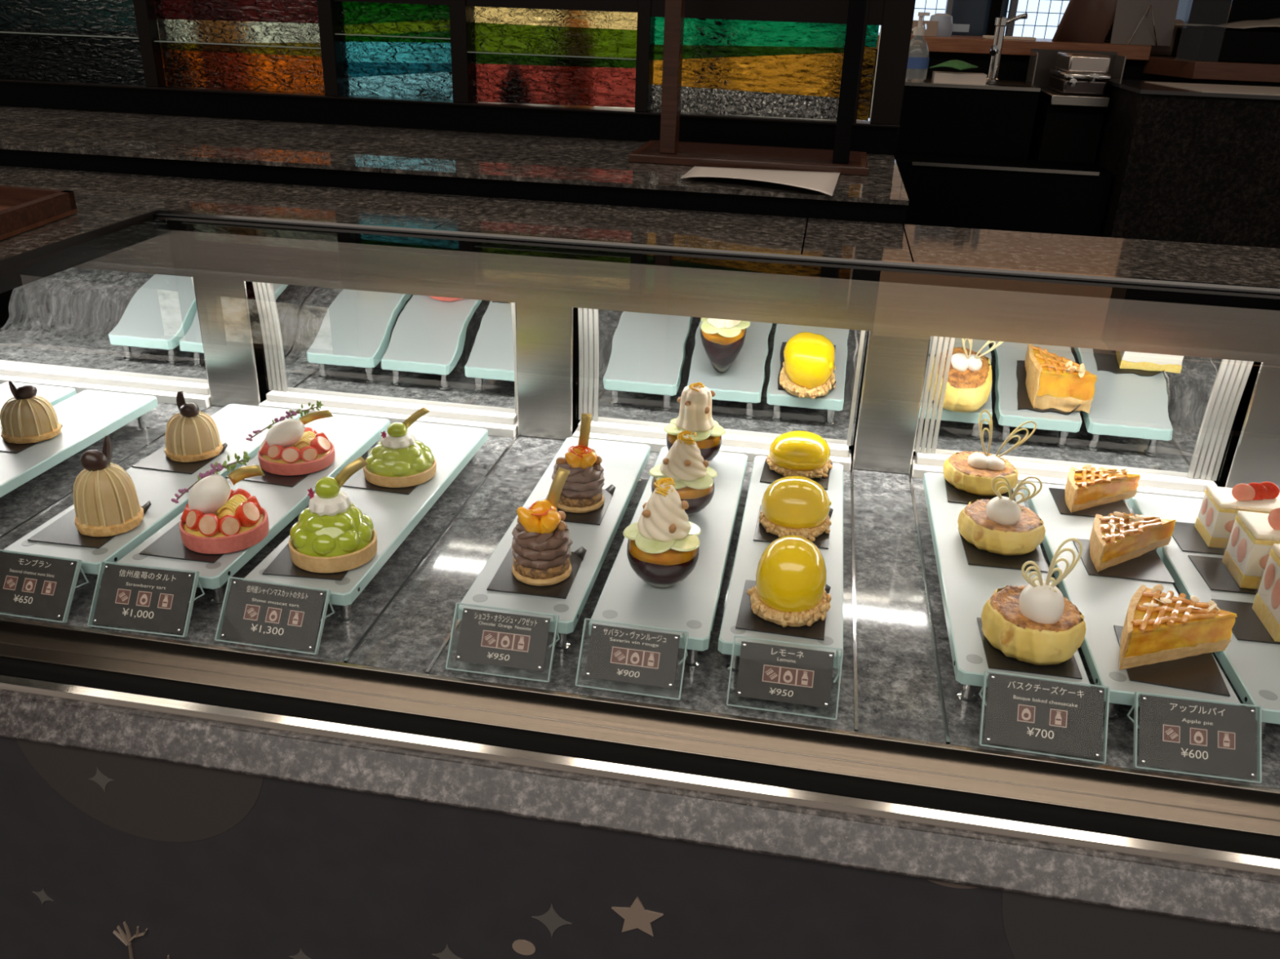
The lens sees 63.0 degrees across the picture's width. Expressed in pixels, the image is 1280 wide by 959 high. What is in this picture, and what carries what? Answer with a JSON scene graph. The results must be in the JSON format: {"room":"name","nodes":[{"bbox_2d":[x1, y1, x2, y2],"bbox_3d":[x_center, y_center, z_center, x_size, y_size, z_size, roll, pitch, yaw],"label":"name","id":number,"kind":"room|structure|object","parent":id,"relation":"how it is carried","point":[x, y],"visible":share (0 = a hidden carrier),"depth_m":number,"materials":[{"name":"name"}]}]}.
{"room":"food shop","nodes":[
{"label":"food shop","id":0,"kind":"room"},
{"bbox_2d":[878,0,1070,39],"bbox_3d":[1.994,-2.391,5.062,1.628,1.084,0.520,6,25,8],"label":"window","id":1,"kind":"structure","parent":0,"point":[1044,18],"depth_m":5.25,"materials":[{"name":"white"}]},
{"bbox_3d":[0.884,0.332,2.763,9.000,0.020,11.000,6,25,8],"label":"floor","id":2,"kind":"structure","parent":0,"visible":0},
{"bbox_2d":[0,104,908,237],"bbox_3d":[-0.706,-0.195,2.268,2.309,1.128,1.118,6,25,8],"label":"countertop","id":3,"kind":"structure","parent":2,"relation":"on","point":[588,171],"depth_m":1.54,"materials":[{"name":"stone"}]},
{"bbox_2d":[0,0,915,155],"bbox_3d":[-0.676,-0.867,1.878,2.280,0.420,0.064,6,25,8],"label":"glass wall","id":4,"kind":"structure","parent":3,"relation":"on","point":[756,73],"depth_m":1.85,"materials":[{"name":"multicoloured glass"}]},
{"bbox_2d":[628,0,868,176],"bbox_3d":[0.183,-0.688,1.576,0.361,0.400,0.190,6,25,8],"label":"wooden stand","id":5,"kind":"object","parent":3,"relation":"on","point":[668,150],"visible":0.99,"depth_m":1.57,"materials":[{"name":"brown wood"}]},
{"bbox_2d":[680,166,839,195],"bbox_3d":[0.170,-0.427,1.468,0.219,0.010,0.216,6,25,8],"label":"paper sheet","id":6,"kind":"object","parent":3,"relation":"on","point":[825,183],"visible":1,"depth_m":1.48,"materials":[{"name":"beige paper"}]},
{"bbox_2d":[0,165,1279,485],"bbox_3d":[-0.316,0.333,1.182,2.900,1.098,1.140,6,25,8],"label":"countertop","id":7,"kind":"structure","parent":2,"relation":"on","point":[116,211],"depth_m":1.29,"materials":[{"name":"stone"}]},
{"bbox_2d":[0,185,77,240],"bbox_3d":[-0.833,-0.301,1.178,0.340,0.026,0.272,6,25,8],"label":"wooden tray","id":8,"kind":"object","parent":7,"relation":"on","point":[22,209],"visible":1,"depth_m":1.22,"materials":[{"name":"brown wood"}]},
{"bbox_2d":[0,213,1279,958],"bbox_3d":[-0.014,0.353,1.180,2.300,1.103,0.653,6,25,8],"label":"display case","id":9,"kind":"object","parent":2,"relation":"on","point":[195,796],"visible":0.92,"depth_m":0.89,"materials":[{"name":"stone"}]},
{"bbox_2d":[0,382,76,424],"bbox_3d":[-0.805,-0.024,1.175,0.102,0.040,0.397,6,25,8],"label":"glass tray","id":10,"kind":"object","parent":9,"relation":"on","point":[55,395],"visible":0.32,"depth_m":1.32,"materials":[{"name":"grey glass"}]},
{"bbox_2d":[0,549,88,623],"bbox_3d":[-0.541,0.093,0.928,0.087,0.048,0.040,6,25,9],"label":"price card","id":11,"kind":"object","parent":9,"relation":"on","point":[34,585],"visible":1,"depth_m":0.93,"materials":[{"name":"plastic"}]},
{"bbox_2d":[0,389,158,497],"bbox_3d":[-0.694,-0.012,1.159,0.102,0.040,0.397,6,25,8],"label":"glass tray","id":12,"kind":"object","parent":9,"relation":"on","point":[86,417],"visible":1,"depth_m":1.22,"materials":[{"name":"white glass"}]},
{"bbox_2d":[0,423,62,453],"bbox_3d":[-0.712,-0.051,1.186,0.080,0.007,0.075,7,25,11],"label":"cake board","id":13,"kind":"object","parent":12,"relation":"on","point":[5,446],"visible":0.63,"depth_m":1.16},
{"bbox_2d":[0,380,61,444],"bbox_3d":[-0.693,-0.082,1.179,0.061,0.067,0.061,-20,33,-40],"label":"mont blanc","id":14,"kind":"object","parent":13,"relation":"on","point":[27,417],"visible":1,"depth_m":1.17,"materials":[{"name":"beige food"}]},
{"bbox_2d":[87,561,204,637],"bbox_3d":[-0.433,0.104,0.911,0.092,0.051,0.039,5,25,7],"label":"price card","id":15,"kind":"object","parent":9,"relation":"on","point":[140,597],"visible":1,"depth_m":0.91,"materials":[{"name":"plastic"}]},
{"bbox_2d":[3,404,304,589],"bbox_3d":[-0.499,0.008,1.129,0.102,0.040,0.397,6,25,8],"label":"glass tray","id":16,"kind":"object","parent":9,"relation":"on","point":[234,423],"visible":0.48,"depth_m":1.07,"materials":[{"name":"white glass"}]},
{"bbox_2d":[27,501,151,548],"bbox_3d":[-0.524,0.039,1.004,0.074,0.007,0.089,5,25,8],"label":"cake board","id":17,"kind":"object","parent":16,"relation":"on","point":[63,531],"visible":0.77,"depth_m":0.98,"materials":[{"name":"black cardboard"}]},
{"bbox_2d":[73,435,143,537],"bbox_3d":[-0.506,0.002,0.984,0.060,0.089,0.060,-6,26,-18],"label":"mont blanc","id":18,"kind":"object","parent":17,"relation":"on","point":[106,503],"visible":1,"depth_m":0.97,"materials":[{"name":"beige food"}]},
{"bbox_2d":[131,442,227,474],"bbox_3d":[-0.503,-0.027,1.150,0.073,0.007,0.073,6,25,9],"label":"cake board","id":19,"kind":"object","parent":16,"relation":"on","point":[157,460],"visible":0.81,"depth_m":1.13,"materials":[{"name":"black cardboard"}]},
{"bbox_2d":[164,391,222,462],"bbox_3d":[-0.494,-0.061,1.148,0.060,0.069,0.060,-16,30,-34],"label":"mont blanc","id":20,"kind":"object","parent":19,"relation":"on","point":[192,435],"visible":1,"depth_m":1.13,"materials":[{"name":"beige food"}]},
{"bbox_2d":[114,413,390,607],"bbox_3d":[-0.389,0.019,1.113,0.102,0.040,0.397,6,25,8],"label":"glass tray","id":21,"kind":"object","parent":9,"relation":"on","point":[351,437],"visible":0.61,"depth_m":1.07,"materials":[{"name":"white glass"}]},
{"bbox_2d":[139,521,224,563],"bbox_3d":[-0.412,0.051,0.986,0.075,0.007,0.089,6,25,8],"label":"cake board","id":22,"kind":"object","parent":21,"relation":"on","point":[170,544],"visible":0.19,"depth_m":0.96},
{"bbox_2d":[171,451,268,554],"bbox_3d":[-0.390,0.014,0.971,0.078,0.087,0.078,-13,28,-29],"label":"tart","id":23,"kind":"object","parent":22,"relation":"on","point":[216,518],"visible":1,"depth_m":0.96,"materials":[{"name":"red"}]},
{"bbox_2d":[225,455,311,487],"bbox_3d":[-0.390,-0.016,1.134,0.081,0.007,0.081,7,25,12],"label":"cake board","id":24,"kind":"object","parent":21,"relation":"on","point":[291,481],"visible":0.32,"depth_m":1.11,"materials":[{"name":"black cardboard"}]},
{"bbox_2d":[245,400,334,475],"bbox_3d":[-0.375,-0.051,1.135,0.080,0.069,0.080,-19,32,-38],"label":"tart","id":25,"kind":"object","parent":24,"relation":"on","point":[289,448],"visible":1,"depth_m":1.12,"materials":[{"name":"red food"}]},
{"bbox_2d":[214,576,334,654],"bbox_3d":[-0.314,0.116,0.897,0.093,0.047,0.040,6,25,9],"label":"price card","id":26,"kind":"object","parent":9,"relation":"on","point":[260,613],"visible":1,"depth_m":0.90,"materials":[{"name":"plastic"}]},
{"bbox_2d":[244,422,488,623],"bbox_3d":[-0.267,0.032,1.095,0.102,0.040,0.397,6,25,8],"label":"glass tray","id":27,"kind":"object","parent":9,"relation":"on","point":[393,517],"visible":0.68,"depth_m":1.06,"materials":[{"name":"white glass"}]},
{"bbox_2d":[262,542,349,580],"bbox_3d":[-0.294,0.065,0.964,0.075,0.007,0.089,4,25,4],"label":"cake board","id":28,"kind":"object","parent":27,"relation":"on","point":[282,565],"visible":0.23,"depth_m":0.93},
{"bbox_2d":[288,456,377,573],"bbox_3d":[-0.280,0.025,0.944,0.078,0.094,0.078,6,25,8],"label":"tart","id":29,"kind":"object","parent":28,"relation":"on","point":[332,535],"visible":1,"depth_m":0.93,"materials":[{"name":"food"}]},
{"bbox_2d":[307,488,314,498],"bbox_3d":[-0.294,0.012,0.935,0.007,0.012,0.004,6,25,8],"label":"flower","id":30,"kind":"object","parent":29,"relation":"on","point":[311,494],"depth_m":0.93,"materials":[{"name":"pink plant"}]},
{"bbox_2d":[342,462,436,494],"bbox_3d":[-0.268,-0.007,1.123,0.079,0.007,0.076,7,25,11],"label":"cake board","id":31,"kind":"object","parent":27,"relation":"on","point":[357,480],"visible":0.26,"depth_m":1.10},
{"bbox_2d":[363,406,436,487],"bbox_3d":[-0.257,-0.039,1.114,0.077,0.072,0.077,1,25,-3],"label":"tart","id":32,"kind":"object","parent":31,"relation":"on","point":[397,460],"visible":0.99,"depth_m":1.10,"materials":[{"name":"green food"}]},
{"bbox_2d":[381,431,386,438],"bbox_3d":[-0.270,-0.048,1.103,0.006,0.009,0.004,1,25,-3],"label":"flower","id":33,"kind":"object","parent":32,"relation":"on","point":[384,435],"depth_m":1.10,"materials":[{"name":"pink plant"}]},
{"bbox_2d":[445,602,559,682],"bbox_3d":[-0.114,0.135,0.870,0.089,0.048,0.037,6,25,9],"label":"price card","id":34,"kind":"object","parent":9,"relation":"on","point":[486,637],"visible":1,"depth_m":0.87,"materials":[{"name":"plastic"}]},
{"bbox_2d":[457,436,650,652],"bbox_3d":[-0.072,0.052,1.066,0.102,0.040,0.397,6,25,8],"label":"glass tray","id":35,"kind":"object","parent":9,"relation":"on","point":[624,464],"visible":0.58,"depth_m":1.00,"materials":[{"name":"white glass"}]},
{"bbox_2d":[486,546,586,599],"bbox_3d":[-0.091,0.080,0.948,0.073,0.007,0.085,5,25,7],"label":"cake board","id":36,"kind":"object","parent":35,"relation":"on","point":[504,580],"visible":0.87,"depth_m":0.93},
{"bbox_2d":[511,466,573,586],"bbox_3d":[-0.087,0.039,0.925,0.055,0.098,0.055,6,25,8],"label":"cake","id":37,"kind":"object","parent":36,"relation":"on","point":[541,543],"visible":1,"depth_m":0.92,"materials":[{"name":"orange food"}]},
{"bbox_2d":[545,484,615,525],"bbox_3d":[-0.065,0.022,1.076,0.068,0.007,0.084,5,25,7],"label":"cake board","id":38,"kind":"object","parent":35,"relation":"on","point":[593,517],"visible":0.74,"depth_m":1.05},
{"bbox_2d":[551,413,604,512],"bbox_3d":[-0.062,-0.018,1.059,0.055,0.092,0.055,-4,25,-12],"label":"cake","id":39,"kind":"object","parent":38,"relation":"on","point":[582,491],"visible":0.92,"depth_m":1.05,"materials":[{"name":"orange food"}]},
{"bbox_2d":[575,617,688,700],"bbox_3d":[-0.006,0.146,0.854,0.087,0.048,0.037,6,25,9],"label":"price card","id":40,"kind":"object","parent":9,"relation":"on","point":[648,658],"visible":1,"depth_m":0.85,"materials":[{"name":"plastic"}]},
{"bbox_2d":[588,446,747,669],"bbox_3d":[0.041,0.064,1.050,0.102,0.040,0.397,6,25,8],"label":"glass tray","id":41,"kind":"object","parent":9,"relation":"on","point":[691,605],"visible":0.51,"depth_m":0.93,"materials":[{"name":"white glass"}]},
{"bbox_2d":[622,477,701,587],"bbox_3d":[0.019,0.045,0.919,0.069,0.102,0.070,4,25,5],"label":"dessert cup","id":42,"kind":"object","parent":41,"relation":"on","point":[663,545],"visible":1,"depth_m":0.90,"materials":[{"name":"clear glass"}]},
{"bbox_2d":[648,430,717,516],"bbox_3d":[0.043,-0.007,1.051,0.070,0.088,0.070,13,27,22],"label":"dessert cup","id":43,"kind":"object","parent":41,"relation":"on","point":[684,463],"visible":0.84,"depth_m":1.03,"materials":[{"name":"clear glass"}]},
{"bbox_2d":[663,382,725,462],"bbox_3d":[0.060,-0.062,1.162,0.068,0.096,0.068,-9,27,-23],"label":"dessert cup","id":44,"kind":"object","parent":41,"relation":"on","point":[695,415],"visible":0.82,"depth_m":1.14,"materials":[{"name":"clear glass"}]},
{"bbox_2d":[717,455,843,674],"bbox_3d":[0.148,0.075,1.034,0.102,0.040,0.397,6,25,8],"label":"glass tray","id":45,"kind":"object","parent":9,"relation":"on","point":[748,553],"visible":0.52,"depth_m":0.96,"materials":[{"name":"white glass"}]},
{"bbox_2d":[735,579,831,640],"bbox_3d":[0.125,0.108,0.902,0.076,0.007,0.084,6,25,10],"label":"cake board","id":46,"kind":"object","parent":45,"relation":"on","point":[747,620],"visible":0.42,"depth_m":0.88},
{"bbox_2d":[746,535,831,627],"bbox_3d":[0.129,0.081,0.889,0.072,0.066,0.070,6,25,8],"label":"cake","id":47,"kind":"object","parent":46,"relation":"on","point":[788,590],"visible":1,"depth_m":0.87,"materials":[{"name":"food"}]},
{"bbox_2d":[753,504,833,549],"bbox_3d":[0.155,0.044,1.046,0.075,0.007,0.082,6,25,9],"label":"cake board","id":48,"kind":"object","parent":45,"relation":"on","point":[821,541],"visible":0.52,"depth_m":1.02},
{"bbox_2d":[759,475,831,542],"bbox_3d":[0.155,0.023,1.036,0.071,0.050,0.074,2,25,-1],"label":"cake","id":49,"kind":"object","parent":48,"relation":"on","point":[792,505],"visible":0.97,"depth_m":1.01,"materials":[{"name":"food"}]},
{"bbox_2d":[760,458,833,489],"bbox_3d":[0.175,-0.009,1.163,0.076,0.007,0.066,7,25,10],"label":"cake board","id":50,"kind":"object","parent":45,"relation":"on","point":[768,476],"visible":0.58,"depth_m":1.15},
{"bbox_2d":[766,431,832,478],"bbox_3d":[0.180,-0.032,1.171,0.074,0.040,0.076,-8,27,-21],"label":"cake","id":51,"kind":"object","parent":50,"relation":"on","point":[805,454],"visible":0.98,"depth_m":1.15,"materials":[{"name":"food"}]},
{"bbox_2d":[726,635,843,719],"bbox_3d":[0.116,0.158,0.836,0.088,0.049,0.036,6,25,9],"label":"price card","id":52,"kind":"object","parent":9,"relation":"on","point":[792,675],"visible":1,"depth_m":0.83,"materials":[{"name":"plastic"}]},
{"bbox_2d":[922,471,1089,704],"bbox_3d":[0.336,0.094,1.006,0.102,0.040,0.397,6,25,8],"label":"glass tray","id":53,"kind":"object","parent":9,"relation":"on","point":[966,588],"visible":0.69,"depth_m":0.95,"materials":[{"name":"white glass"}]},
{"bbox_2d":[944,478,1016,504],"bbox_3d":[0.370,0.011,1.133,0.074,0.007,0.068,7,25,10],"label":"cake board","id":54,"kind":"object","parent":53,"relation":"on","point":[953,495],"visible":0.32,"depth_m":1.12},
{"bbox_2d":[942,409,1036,496],"bbox_3d":[0.373,-0.034,1.135,0.079,0.084,0.078,-18,31,-36],"label":"cheesecake","id":55,"kind":"object","parent":54,"relation":"on","point":[970,472],"visible":0.98,"depth_m":1.13,"materials":[{"name":"yellow food"}]},
{"bbox_2d":[957,527,1048,573],"bbox_3d":[0.353,0.064,1.016,0.077,0.007,0.080,5,25,7],"label":"cake board","id":56,"kind":"object","parent":53,"relation":"on","point":[975,556],"visible":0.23,"depth_m":1.00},
{"bbox_2d":[957,475,1045,555],"bbox_3d":[0.354,0.027,1.015,0.081,0.072,0.082,6,25,8],"label":"cheesecake","id":57,"kind":"object","parent":56,"relation":"on","point":[999,525],"visible":1,"depth_m":1.00,"materials":[{"name":"yellow food"}]},
{"bbox_2d":[977,617,1082,679],"bbox_3d":[0.320,0.135,0.860,0.074,0.007,0.078,6,25,8],"label":"cake board","id":58,"kind":"object","parent":53,"relation":"on","point":[996,659],"visible":0.29,"depth_m":0.83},
{"bbox_2d":[981,537,1086,665],"bbox_3d":[0.322,0.089,0.841,0.079,0.104,0.080,6,25,8],"label":"cheesecake","id":59,"kind":"object","parent":58,"relation":"on","point":[1033,623],"visible":1,"depth_m":0.83,"materials":[{"name":"yellow food"}]},
{"bbox_2d":[978,670,1110,764],"bbox_3d":[0.309,0.181,0.801,0.092,0.049,0.039,6,25,9],"label":"price card","id":60,"kind":"object","parent":9,"relation":"on","point":[1023,713],"visible":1,"depth_m":0.80,"materials":[{"name":"plastic"}]},
{"bbox_2d":[1023,482,1240,723],"bbox_3d":[0.444,0.105,0.990,0.102,0.040,0.397,6,25,8],"label":"glass tray","id":61,"kind":"object","parent":9,"relation":"on","point":[1104,602],"visible":0.49,"depth_m":0.93,"materials":[{"name":"white glass"}]},
{"bbox_2d":[1048,487,1130,517],"bbox_3d":[0.483,0.023,1.116,0.076,0.007,0.066,6,25,8],"label":"cake board","id":62,"kind":"object","parent":61,"relation":"on","point":[1058,495],"visible":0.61,"depth_m":1.11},
{"bbox_2d":[1064,463,1141,512],"bbox_3d":[0.484,0.004,1.124,0.101,0.034,0.047,-11,28,-26],"label":"slice","id":63,"kind":"object","parent":62,"relation":"on","point":[1086,487],"visible":1,"depth_m":1.11,"materials":[{"name":"orange food"}]},
{"bbox_2d":[1072,538,1175,583],"bbox_3d":[0.464,0.074,1.003,0.079,0.007,0.076,5,25,7],"label":"cake board","id":64,"kind":"object","parent":61,"relation":"on","point":[1148,566],"visible":0.64,"depth_m":0.99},
{"bbox_2d":[1089,511,1175,572],"bbox_3d":[0.464,0.052,1.016,0.117,0.035,0.048,-14,29,-31],"label":"slice","id":65,"kind":"object","parent":64,"relation":"on","point":[1122,538],"visible":1,"depth_m":1.00,"materials":[{"name":"orange food"}]},
{"bbox_2d":[1113,625,1230,697],"bbox_3d":[0.432,0.143,0.850,0.075,0.007,0.085,8,25,12],"label":"cake board","id":66,"kind":"object","parent":61,"relation":"on","point":[1200,673],"visible":0.48,"depth_m":0.83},
{"bbox_2d":[1119,584,1237,671],"bbox_3d":[0.424,0.116,0.863,0.112,0.043,0.061,-7,26,-18],"label":"slice","id":67,"kind":"object","parent":66,"relation":"on","point":[1158,627],"visible":1,"depth_m":0.84,"materials":[{"name":"orange food"}]},
{"bbox_2d":[1126,691,1262,783],"bbox_3d":[0.418,0.193,0.785,0.089,0.048,0.040,5,25,8],"label":"price card","id":68,"kind":"object","parent":9,"relation":"on","point":[1177,734],"visible":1,"depth_m":0.78,"materials":[{"name":"plastic"}]},
{"bbox_2d":[1128,493,1279,742],"bbox_3d":[0.553,0.117,0.973,0.102,0.040,0.397,6,25,8],"label":"glass tray","id":69,"kind":"object","parent":9,"relation":"on","point":[1252,668],"visible":0.41,"depth_m":0.88,"materials":[{"name":"white glass"}]},
{"bbox_2d":[1171,521,1226,555],"bbox_3d":[0.579,0.057,1.049,0.085,0.007,0.068,5,25,7],"label":"cake board","id":70,"kind":"object","parent":69,"relation":"on","point":[1185,535],"visible":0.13,"depth_m":1.04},
{"bbox_2d":[1194,481,1279,548],"bbox_3d":[0.602,0.033,1.034,0.076,0.062,0.048,6,25,8],"label":"cake slice","id":71,"kind":"object","parent":70,"relation":"on","point":[1220,506],"visible":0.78,"depth_m":1.02,"materials":[{"name":"white food"}]},
{"bbox_2d":[1187,555,1257,595],"bbox_3d":[0.570,0.088,0.981,0.085,0.007,0.068,5,25,7],"label":"cake board","id":72,"kind":"object","parent":69,"relation":"on","point":[1216,575],"visible":0.29,"depth_m":0.98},
{"bbox_2d":[1222,507,1279,590],"bbox_3d":[0.593,0.060,0.962,0.076,0.073,0.054,6,25,8],"label":"cake slice","id":73,"kind":"object","parent":72,"relation":"on","point":[1253,535],"visible":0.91,"depth_m":0.95,"materials":[{"name":"white food"}]},
{"bbox_2d":[1211,599,1279,644],"bbox_3d":[0.551,0.122,0.905,0.085,0.007,0.068,5,25,7],"label":"cake board","id":74,"kind":"object","parent":69,"relation":"on","point":[1247,626],"visible":0.62,"depth_m":0.90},
{"bbox_2d":[1252,543,1279,642],"bbox_3d":[0.575,0.089,0.879,0.076,0.087,0.057,6,25,8],"label":"cake slice","id":75,"kind":"object","parent":74,"relation":"on","point":[1266,605],"visible":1,"depth_m":0.89,"materials":[{"name":"beige food"}]},
{"bbox_2d":[868,74,1113,236],"bbox_3d":[1.242,-0.986,4.165,0.942,1.110,0.732,6,25,8],"label":"countertop","id":76,"kind":"structure","parent":2,"relation":"on","point":[961,157],"depth_m":3.80,"materials":[{"name":"black stone"}]},
{"bbox_2d":[905,12,929,81],"bbox_3d":[1.050,-1.639,3.959,0.102,0.240,0.102,6,25,8],"label":"soap bottle","id":77,"kind":"object","parent":76,"relation":"on","point":[918,54],"visible":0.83,"depth_m":3.94,"materials":[{"name":"white"}]},
{"bbox_2d":[906,57,929,69],"bbox_3d":[1.048,-1.589,3.982,0.102,0.040,0.102,6,25,8],"label":"print","id":78,"kind":"object","parent":77,"relation":"attached to","point":[913,63],"depth_m":3.94,"materials":[{"name":"blue paper"}]},
{"bbox_2d":[911,23,926,32],"bbox_3d":[1.006,-1.650,4.027,0.117,0.200,0.159,20,30,34],"label":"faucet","id":79,"kind":"object","parent":76,"relation":"on","point":[924,24],"visible":0.03,"depth_m":4.01,"materials":[{"name":"silver metal"}]},
{"bbox_2d":[931,71,986,84],"bbox_3d":[1.210,-1.524,3.968,0.190,0.035,0.100,6,25,8],"label":"plastic box","id":80,"kind":"object","parent":76,"relation":"on","point":[937,77],"visible":1,"depth_m":3.92,"materials":[{"name":"beige plastic"}]},
{"bbox_2d":[929,59,977,70],"bbox_3d":[1.183,-1.562,3.934,0.156,0.032,0.101,15,28,27],"label":"cloth","id":81,"kind":"object","parent":80,"relation":"on","point":[958,64],"visible":1,"depth_m":3.91,"materials":[{"name":"green fabric"}]},
{"bbox_2d":[986,13,1027,82],"bbox_3d":[1.365,-1.635,3.963,0.117,0.250,0.159,20,30,34],"label":"faucet","id":82,"kind":"object","parent":76,"relation":"on","point":[1001,23],"visible":0.94,"depth_m":3.99,"materials":[{"name":"silver metal"}]},
{"bbox_2d":[986,80,1032,86],"bbox_3d":[1.417,-1.539,4.055,0.158,0.002,0.300,6,25,8],"label":"basin","id":83,"kind":"object","parent":76,"relation":"in","point":[1001,82],"depth_m":4.00,"materials":[{"name":"silver metal"}]},
{"bbox_2d":[1025,48,1126,163],"bbox_3d":[1.652,-1.040,4.171,0.325,1.230,0.467,6,25,8],"label":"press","id":84,"kind":"object","parent":2,"relation":"on","point":[1072,103],"visible":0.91,"depth_m":3.88,"materials":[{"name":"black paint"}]},
{"bbox_2d":[873,32,1279,86],"bbox_3d":[2.116,-1.214,4.555,2.656,1.255,0.860,6,25,8],"label":"countertop","id":85,"kind":"structure","parent":2,"relation":"on","point":[1140,64],"depth_m":4.21,"materials":[{"name":"brown wood"}]},
{"bbox_2d":[911,20,938,36],"bbox_3d":[1.184,-1.902,4.404,0.130,0.060,0.100,6,25,8],"label":"box","id":86,"kind":"object","parent":85,"relation":"on","point":[931,29],"visible":0.46,"depth_m":4.35,"materials":[{"name":"beige cardboard"}]},
{"bbox_2d":[929,13,969,36],"bbox_3d":[1.331,-1.964,4.515,0.175,0.090,0.110,6,25,8],"label":"tape dispenser","id":87,"kind":"object","parent":85,"relation":"on","point":[945,25],"visible":0.76,"depth_m":4.49,"materials":[{"name":"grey plastic"}]},
{"bbox_2d":[982,35,1035,40],"bbox_3d":[1.536,-1.839,4.353,0.200,0.012,0.120,6,25,8],"label":"paper stack","id":88,"kind":"object","parent":85,"relation":"on","point":[986,37],"visible":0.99,"depth_m":4.30,"materials":[{"name":"beige paper"}]},
{"bbox_2d":[873,48,1145,81],"bbox_3d":[1.459,-1.322,4.808,1.242,1.199,0.550,6,25,8],"label":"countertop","id":89,"kind":"structure","parent":85,"relation":"attached to","point":[1011,67],"depth_m":4.32,"materials":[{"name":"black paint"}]},
{"bbox_2d":[1051,0,1116,43],"bbox_3d":[1.858,-1.967,4.238,0.304,0.361,0.055,6,25,8],"label":"screen","id":90,"kind":"object","parent":85,"relation":"on","point":[1082,20],"visible":0.91,"depth_m":4.29,"materials":[{"name":"brown"}]},
{"bbox_2d":[1103,22,1113,43],"bbox_3d":[1.953,-1.974,4.333,0.100,0.300,0.100,6,25,8],"label":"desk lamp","id":91,"kind":"object","parent":85,"relation":"on","point":[1108,41],"visible":0.49,"depth_m":4.37,"materials":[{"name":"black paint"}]},
{"bbox_2d":[1110,0,1178,46],"bbox_3d":[2.022,-1.854,4.201,0.230,0.199,0.155,6,25,8],"label":"board","id":92,"kind":"object","parent":85,"relation":"on","point":[1135,22],"visible":0.98,"depth_m":4.18,"materials":[{"name":"grey"}]},
{"bbox_2d":[1150,19,1184,56],"bbox_3d":[2.157,-1.829,4.325,0.130,0.140,0.130,6,25,8],"label":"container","id":93,"kind":"object","parent":85,"relation":"on","point":[1157,51],"visible":0.3,"depth_m":4.29,"materials":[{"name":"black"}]},
{"bbox_2d":[1187,0,1232,62],"bbox_3d":[2.110,-1.808,3.846,0.150,0.500,0.006,6,25,8],"label":"panel","id":94,"kind":"object","parent":85,"relation":"on","point":[1232,0],"visible":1,"depth_m":3.89,"materials":[{"name":"black"}]},
{"bbox_2d":[1170,0,1279,64],"bbox_3d":[2.727,-2.123,3.947,1.100,1.027,0.600,6,25,8],"label":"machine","id":95,"kind":"object","parent":85,"relation":"on","point":[1260,45],"visible":0.98,"depth_m":4.09,"materials":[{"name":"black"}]},
{"bbox_2d":[1174,17,1279,28],"bbox_3d":[2.567,-1.792,3.989,0.900,0.146,0.331,6,25,8],"label":"draped cloth","id":96,"kind":"object","parent":95,"relation":"on","point":[1274,22],"visible":0.98,"depth_m":4.04,"materials":[{"name":"grey fabric"}]},
{"bbox_2d":[1175,0,1279,31],"bbox_3d":[2.779,-2.196,4.111,1.060,1.027,0.230,6,25,8],"label":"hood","id":97,"kind":"object","parent":95,"relation":"attached to","point":[1214,12],"depth_m":4.21,"materials":[{"name":"black metal"}]},
{"bbox_2d":[1093,79,1279,248],"bbox_3d":[2.475,-0.807,3.834,1.610,1.140,0.617,6,25,8],"label":"countertop","id":98,"kind":"structure","parent":2,"relation":"on","point":[1186,165],"depth_m":3.53,"materials":[{"name":"stone"}]},
{"bbox_2d":[1144,81,1279,95],"bbox_3d":[2.358,-1.335,3.604,1.080,0.002,0.525,6,25,8],"label":"paper sheet","id":99,"kind":"object","parent":98,"relation":"on","point":[1258,90],"visible":1,"depth_m":3.63,"materials":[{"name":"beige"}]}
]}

